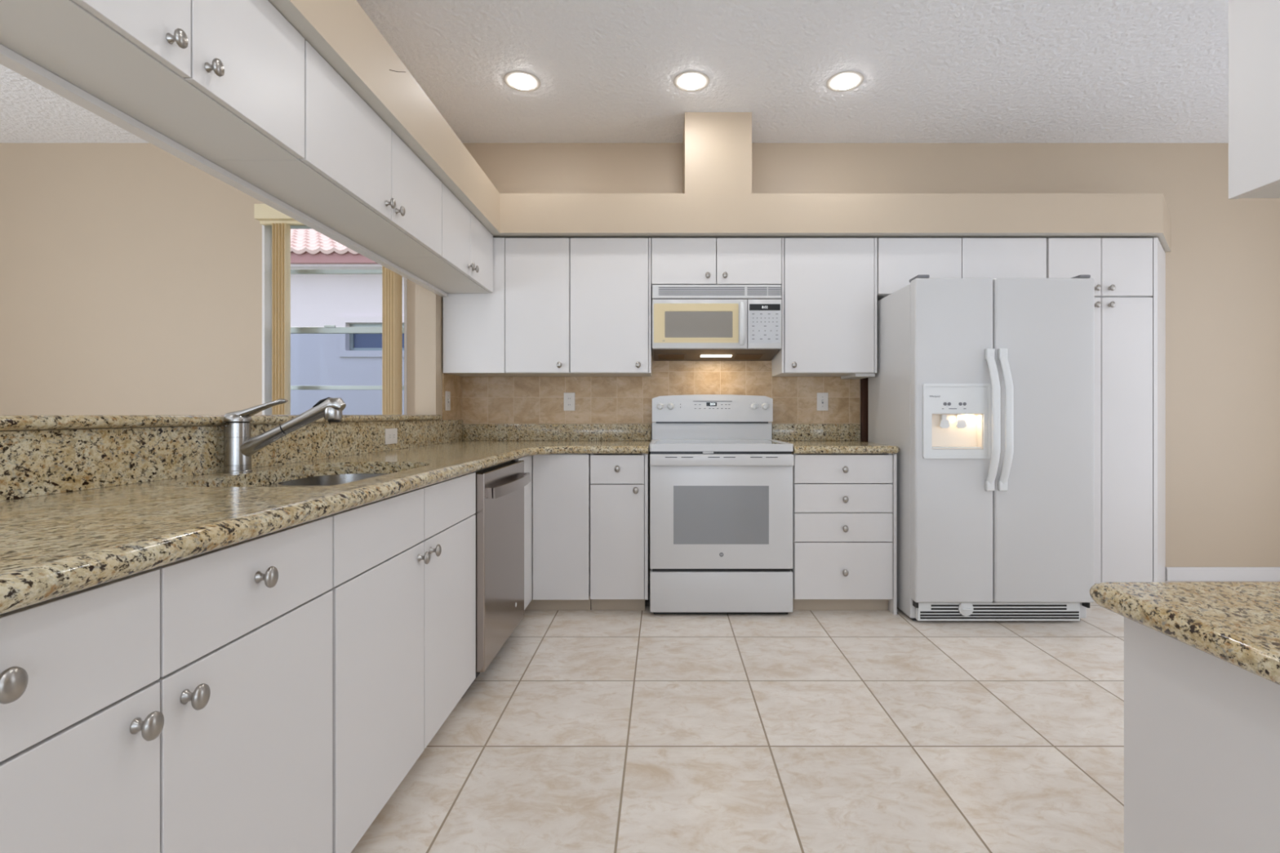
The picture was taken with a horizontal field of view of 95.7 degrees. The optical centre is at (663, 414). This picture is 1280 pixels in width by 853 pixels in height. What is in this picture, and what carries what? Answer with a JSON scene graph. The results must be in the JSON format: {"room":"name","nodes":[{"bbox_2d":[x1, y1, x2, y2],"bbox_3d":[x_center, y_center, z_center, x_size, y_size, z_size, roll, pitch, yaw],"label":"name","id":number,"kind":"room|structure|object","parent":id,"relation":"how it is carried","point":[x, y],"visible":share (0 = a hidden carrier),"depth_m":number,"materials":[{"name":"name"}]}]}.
{"room":"kitchen","nodes":[
{"label":"kitchen","id":0,"kind":"room"},
{"bbox_2d":[12,283,454,431],"bbox_3d":[-1.361,-0.338,1.410,0.118,2.810,4.620,0,0,0],"label":"wall partition","id":1,"kind":"structure","parent":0,"point":[428,305],"depth_m":3.31,"materials":[{"name":"beige paint"}]},
{"bbox_2d":[0,0,304,159],"bbox_3d":[-1.130,-0.875,1.220,0.334,0.337,0.775,0,0,0],"label":"upper cabinet","id":2,"kind":"object","parent":1,"relation":"attached to","point":[219,79],"visible":1,"depth_m":1.28,"materials":[{"name":"white wood"}]},
{"bbox_2d":[0,414,442,431],"bbox_3d":[-1.431,0.017,1.207,0.338,0.030,4.214,0,0,0],"label":"bar ledge","id":3,"kind":"object","parent":1,"relation":"on","point":[7,423],"visible":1,"depth_m":1.45,"materials":[{"name":"beige stone"}]},
{"bbox_2d":[0,44,447,297],"bbox_3d":[-1.282,-0.696,1.890,0.040,0.019,2.980,0,0,0],"label":"trim","id":4,"kind":"structure","parent":1,"relation":"attached to","point":[9,59],"depth_m":1.49,"materials":[{"name":"beige paint"}]},
{"bbox_2d":[208,40,441,257],"bbox_3d":[-1.130,-0.875,2.103,0.334,0.337,0.988,0,0,0],"label":"upper cabinet","id":5,"kind":"object","parent":1,"relation":"attached to","point":[356,177],"visible":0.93,"depth_m":1.93,"materials":[{"name":"white wood"}]},
{"bbox_2d":[382,182,493,293],"bbox_3d":[-1.130,-0.875,2.987,0.334,0.337,0.777,0,0,0],"label":"upper cabinet","id":6,"kind":"object","parent":1,"relation":"attached to","point":[465,264],"visible":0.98,"depth_m":2.92,"materials":[{"name":"white wood"}]},
{"bbox_2d":[442,373,462,420],"bbox_3d":[-1.298,-0.091,3.555,0.007,0.304,0.311,0,0,0],"label":"tiled wall","id":7,"kind":"structure","parent":1,"relation":"attached to","point":[452,384],"depth_m":3.55,"materials":[{"name":"beige tile"}]},
{"bbox_2d":[445,391,450,410],"bbox_3d":[-1.286,-0.081,3.460,0.016,0.115,0.072,0,0,0],"label":"light switch","id":8,"kind":"object","parent":7,"relation":"attached to","point":[447,393],"visible":1,"depth_m":3.45,"materials":[{"name":"white plastic"}]},
{"bbox_2d":[0,0,1228,142],"bbox_3d":[-0.250,-1.803,0.360,9.800,0.120,7.020,0,0,0],"label":"ceiling","id":9,"kind":"structure","parent":0,"point":[933,71],"depth_m":2.92,"materials":[{"name":"white paint"}]},
{"bbox_2d":[503,71,540,91],"bbox_3d":[-0.741,-1.732,3.030,0.188,0.022,0.188,0,0,0],"label":"recessed light","id":10,"kind":"object","parent":9,"relation":"in","point":[521,81],"visible":1,"depth_m":3.01,"materials":[{"name":"white glass"}]},
{"bbox_2d":[673,71,709,91],"bbox_3d":[0.144,-1.732,3.030,0.188,0.022,0.188,0,0,0],"label":"recessed light","id":11,"kind":"object","parent":9,"relation":"in","point":[688,81],"visible":1,"depth_m":3.01,"materials":[{"name":"white glass"}]},
{"bbox_2d":[826,71,863,91],"bbox_3d":[0.947,-1.732,3.030,0.188,0.022,0.188,0,0,0],"label":"recessed light","id":12,"kind":"object","parent":9,"relation":"in","point":[845,81],"visible":1,"depth_m":3.01,"materials":[{"name":"white glass"}]},
{"bbox_2d":[0,142,1279,580],"bbox_3d":[-0.250,-0.288,3.795,9.800,2.910,0.150,0,0,0],"label":"wall","id":13,"kind":"structure","parent":0,"point":[131,273],"depth_m":3.72,"materials":[{"name":"beige paint"}]},
{"bbox_2d":[262,225,407,414],"bbox_3d":[-2.115,-0.523,3.753,0.928,1.480,0.074,0,0,0],"label":"trim","id":14,"kind":"structure","parent":13,"relation":"attached to","point":[266,229],"depth_m":3.73,"materials":[{"name":"white wood"}]},
{"bbox_2d":[289,225,404,390],"bbox_3d":[-2.115,-0.512,3.768,0.980,1.502,0.165,0,0,0],"label":"window","id":15,"kind":"structure","parent":13,"relation":"in","point":[327,329],"depth_m":3.80,"materials":[{"name":"grey metal"}]},
{"bbox_2d":[253,204,402,414],"bbox_3d":[-2.072,-0.565,3.665,0.975,1.503,0.100,0,0,0],"label":"vertical blind","id":16,"kind":"object","parent":15,"relation":"attached to","point":[392,282],"visible":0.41,"depth_m":3.63,"materials":[{"name":"beige fabric"}]},
{"bbox_2d":[443,237,576,376],"bbox_3d":[-0.922,-0.638,3.530,0.740,0.790,0.357,0,0,0],"label":"upper cabinet","id":17,"kind":"object","parent":13,"relation":"attached to","point":[522,327],"visible":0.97,"depth_m":3.38,"materials":[{"name":"white wood"}]},
{"bbox_2d":[570,237,652,376],"bbox_3d":[-0.313,-0.638,3.530,0.474,0.790,0.357,0,0,0],"label":"upper cabinet","id":18,"kind":"object","parent":13,"relation":"attached to","point":[611,291],"visible":1,"depth_m":3.38,"materials":[{"name":"white wood"}]},
{"bbox_2d":[462,351,859,423],"bbox_3d":[-0.022,-0.171,3.716,2.556,0.464,0.008,0,0,0],"label":"wall tile","id":19,"kind":"structure","parent":13,"relation":"attached to","point":[485,399],"depth_m":3.71,"materials":[{"name":"beige tile"}]},
{"bbox_2d":[564,392,574,410],"bbox_3d":[-0.606,-0.082,3.708,0.072,0.115,0.007,0,0,0],"label":"wall outlet","id":20,"kind":"object","parent":19,"relation":"attached to","point":[569,397],"visible":1,"depth_m":3.71,"materials":[{"name":"white plastic"}]},
{"bbox_2d":[567,402,571,407],"bbox_3d":[-0.606,-0.062,3.706,0.028,0.028,0.002,0,0,0],"label":"receptacle","id":21,"kind":"object","parent":20,"relation":"attached to","point":[569,404],"depth_m":3.71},
{"bbox_2d":[817,392,827,410],"bbox_3d":[1.015,-0.082,3.704,0.072,0.115,0.016,0,0,0],"label":"light switch","id":22,"kind":"object","parent":19,"relation":"attached to","point":[822,397],"visible":1,"depth_m":3.71,"materials":[{"name":"white plastic"}]},
{"bbox_2d":[651,238,781,289],"bbox_3d":[0.307,-0.897,3.530,0.762,0.272,0.357,0,0,0],"label":"upper cabinet","id":23,"kind":"object","parent":13,"relation":"attached to","point":[674,261],"visible":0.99,"depth_m":3.38,"materials":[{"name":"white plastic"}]},
{"bbox_2d":[652,284,781,360],"bbox_3d":[0.307,-0.549,3.517,0.752,0.412,0.379,0,0,0],"label":"microwave","id":24,"kind":"object","parent":23,"relation":"attached to","point":[691,322],"visible":1,"depth_m":3.36,"materials":[{"name":"white plastic"}]},
{"bbox_2d":[771,237,876,379],"bbox_3d":[0.968,-0.629,3.530,0.556,0.808,0.357,0,0,0],"label":"upper cabinet","id":25,"kind":"object","parent":13,"relation":"attached to","point":[828,299],"visible":0.98,"depth_m":3.38,"materials":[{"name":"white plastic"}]},
{"bbox_2d":[860,377,868,442],"bbox_3d":[1.296,0.192,3.710,0.068,1.750,0.020,0,0,0],"label":"trim","id":26,"kind":"structure","parent":13,"relation":"attached to","point":[864,382],"depth_m":3.70,"materials":[{"name":"brown wood"}]},
{"bbox_2d":[876,238,1046,301],"bbox_3d":[1.745,-0.868,3.530,0.990,0.330,0.357,0,0,0],"label":"upper cabinet","id":27,"kind":"object","parent":13,"relation":"attached to","point":[899,260],"visible":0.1,"depth_m":3.38,"materials":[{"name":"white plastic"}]},
{"bbox_2d":[1165,567,1279,581],"bbox_3d":[3.857,1.022,3.711,1.276,0.087,0.016,0,0,0],"label":"baseboard","id":28,"kind":"structure","parent":13,"relation":"attached to","point":[1172,574],"depth_m":3.70,"materials":[{"name":"white laminate"}]},
{"bbox_2d":[682,112,751,193],"bbox_3d":[0.314,-1.508,3.529,0.387,0.470,0.378,0,0,0],"label":"chase","id":29,"kind":"structure","parent":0,"point":[717,147],"depth_m":3.34,"materials":[{"name":"beige paint"}]},
{"bbox_2d":[267,0,1171,251],"bbox_3d":[0.977,-1.159,1.409,4.557,0.227,4.618,0,0,0],"label":"soffit","id":30,"kind":"structure","parent":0,"point":[340,32],"depth_m":3.33,"materials":[{"name":"beige paint"}]},
{"bbox_2d":[351,580,1279,852],"bbox_3d":[-0.250,1.117,0.360,9.500,0.100,6.720,0,0,0],"label":"floor","id":31,"kind":"structure","parent":0,"point":[586,731],"depth_m":1.88,"materials":[{"name":"beige tile"}]},
{"bbox_2d":[0,515,332,852],"bbox_3d":[-0.982,0.638,0.818,0.617,0.857,0.835,0,0,0],"label":"base cabinet","id":32,"kind":"object","parent":31,"relation":"on","point":[184,705],"visible":0.98,"depth_m":0.84,"materials":[{"name":"white wood"}]},
{"bbox_2d":[328,472,475,852],"bbox_3d":[-0.982,0.638,1.704,0.617,0.857,0.935,0,0,0],"label":"base cabinet","id":33,"kind":"object","parent":31,"relation":"on","point":[403,589],"visible":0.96,"depth_m":1.52,"materials":[{"name":"white wood"}]},
{"bbox_2d":[461,460,530,697],"bbox_3d":[-0.950,0.642,2.489,0.661,0.850,0.622,0,0,0],"label":"dishwasher","id":34,"kind":"object","parent":31,"relation":"on","point":[500,488],"visible":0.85,"depth_m":2.35,"materials":[{"name":"silver metal"}]},
{"bbox_2d":[512,453,591,610],"bbox_3d":[-0.843,0.638,3.253,0.885,0.857,0.894,0,0,0],"label":"base cabinet","id":35,"kind":"object","parent":31,"relation":"on","point":[557,496],"visible":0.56,"depth_m":3.09,"materials":[{"name":"white wood"}]},
{"bbox_2d":[0,440,650,614],"bbox_3d":[-0.691,0.188,1.399,1.216,0.041,4.599,0,0,0],"label":"countertop","id":36,"kind":"structure","parent":35,"relation":"on","point":[58,544],"depth_m":1.05,"materials":[{"name":"beige stone"}]},
{"bbox_2d":[0,419,462,500],"bbox_3d":[-1.288,0.100,1.395,0.025,0.134,4.590,0,0,0],"label":"granite splash","id":37,"kind":"object","parent":36,"relation":"on","point":[33,463],"visible":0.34,"depth_m":1.46,"materials":[{"name":"beige stone"}]},
{"bbox_2d":[385,428,397,444],"bbox_3d":[-1.277,0.102,2.715,0.007,0.072,0.115,0,0,0],"label":"wall outlet","id":38,"kind":"object","parent":37,"relation":"attached to","point":[391,434],"visible":1,"depth_m":2.71,"materials":[{"name":"white plastic"}]},
{"bbox_2d":[222,397,346,473],"bbox_3d":[-1.098,0.058,1.680,0.345,0.217,0.069,0,0,0],"label":"kitchen faucet","id":39,"kind":"object","parent":36,"relation":"on","point":[239,446],"visible":1,"depth_m":1.66,"materials":[{"name":"metal"}]},
{"bbox_2d":[253,473,388,487],"bbox_3d":[-0.978,0.298,1.690,0.465,0.178,0.780,0,0,0],"label":"sink","id":40,"kind":"object","parent":36,"relation":"in","point":[335,479],"visible":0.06,"depth_m":1.99,"materials":[{"name":"silver metal"}]},
{"bbox_2d":[463,424,651,440],"bbox_3d":[-0.681,0.114,3.700,1.196,0.105,0.020,0,0,0],"label":"granite splash","id":41,"kind":"object","parent":36,"relation":"on","point":[471,432],"visible":1,"depth_m":3.69,"materials":[{"name":"beige stone"}]},
{"bbox_2d":[590,453,648,610],"bbox_3d":[-0.241,0.638,3.379,0.310,0.857,0.642,0,0,0],"label":"base cabinet","id":42,"kind":"object","parent":31,"relation":"on","point":[619,482],"visible":0.98,"depth_m":3.09,"materials":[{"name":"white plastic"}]},
{"bbox_2d":[649,394,794,613],"bbox_3d":[0.303,0.471,3.355,0.761,1.190,0.658,0,0,0],"label":"stove","id":43,"kind":"object","parent":31,"relation":"on","point":[721,487],"visible":1,"depth_m":3.06,"materials":[{"name":"white metal"}]},
{"bbox_2d":[790,453,897,614],"bbox_3d":[0.968,0.638,3.379,0.546,0.857,0.642,0,0,0],"label":"base cabinet","id":44,"kind":"object","parent":31,"relation":"on","point":[845,505],"visible":0.98,"depth_m":3.09,"materials":[{"name":"white wood"}]},
{"bbox_2d":[781,440,899,453],"bbox_3d":[0.973,0.188,3.378,0.566,0.041,0.641,0,0,0],"label":"countertop","id":45,"kind":"structure","parent":44,"relation":"on","point":[799,446],"depth_m":3.07,"materials":[{"name":"beige stone"}]},
{"bbox_2d":[771,424,860,440],"bbox_3d":[0.970,0.114,3.700,0.560,0.105,0.020,0,0,0],"label":"granite splash","id":46,"kind":"object","parent":45,"relation":"on","point":[779,432],"visible":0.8,"depth_m":3.69,"materials":[{"name":"beige stone"}]},
{"bbox_2d":[868,275,1094,620],"bbox_3d":[1.722,0.179,3.220,0.908,1.774,0.760,0,0,0],"label":"refrigerator","id":47,"kind":"object","parent":31,"relation":"on","point":[984,388],"visible":1,"depth_m":2.92,"materials":[{"name":"white metal"}]},
{"bbox_2d":[1046,237,1165,584],"bbox_3d":[2.731,0.017,3.534,0.973,2.100,0.365,0,0,0],"label":"pantry cabinet","id":48,"kind":"object","parent":31,"relation":"on","point":[1128,274],"visible":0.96,"depth_m":3.38,"materials":[{"name":"white wood"}]},
{"bbox_2d":[1124,617,1279,852],"bbox_3d":[1.129,0.715,0.239,0.546,0.705,1.678,0,0,0],"label":"base cabinet","id":49,"kind":"object","parent":31,"relation":"on","point":[1202,730],"visible":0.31,"depth_m":0.94,"materials":[{"name":"white wood"}]},
{"bbox_2d":[1089,582,1279,684],"bbox_3d":[1.100,0.338,0.182,0.600,0.042,1.865,0,0,0],"label":"countertop","id":50,"kind":"structure","parent":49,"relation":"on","point":[1237,624],"depth_m":0.94,"materials":[{"name":"beige stone"}]},
{"bbox_3d":[1.480,-0.338,-0.050,0.120,2.810,2.300,0,0,0],"label":"wall","id":51,"kind":"structure","parent":0,"visible":0},
{"bbox_2d":[1228,0,1279,199],"bbox_3d":[1.246,-0.885,0.631,0.325,0.995,0.962,0,0,0],"label":"upper cabinet","id":52,"kind":"object","parent":51,"relation":"attached to","point":[1254,25],"visible":1,"depth_m":1.06,"materials":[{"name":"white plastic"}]},
{"label":"outside","id":53,"kind":"structure","parent":0,"visible":0},
{"bbox_3d":[0.000,1.467,21.940,60.000,0.200,36.120,0,0,0],"label":"ground","id":54,"kind":"structure","parent":53,"visible":0},
{"bbox_2d":[290,229,404,414],"bbox_3d":[-5.000,-1.958,11.254,22.000,6.649,6.849,0,0,0],"label":"neighbor house","id":55,"kind":"structure","parent":54,"relation":"on","point":[317,300],"depth_m":8.30,"materials":[{"name":"paint"}]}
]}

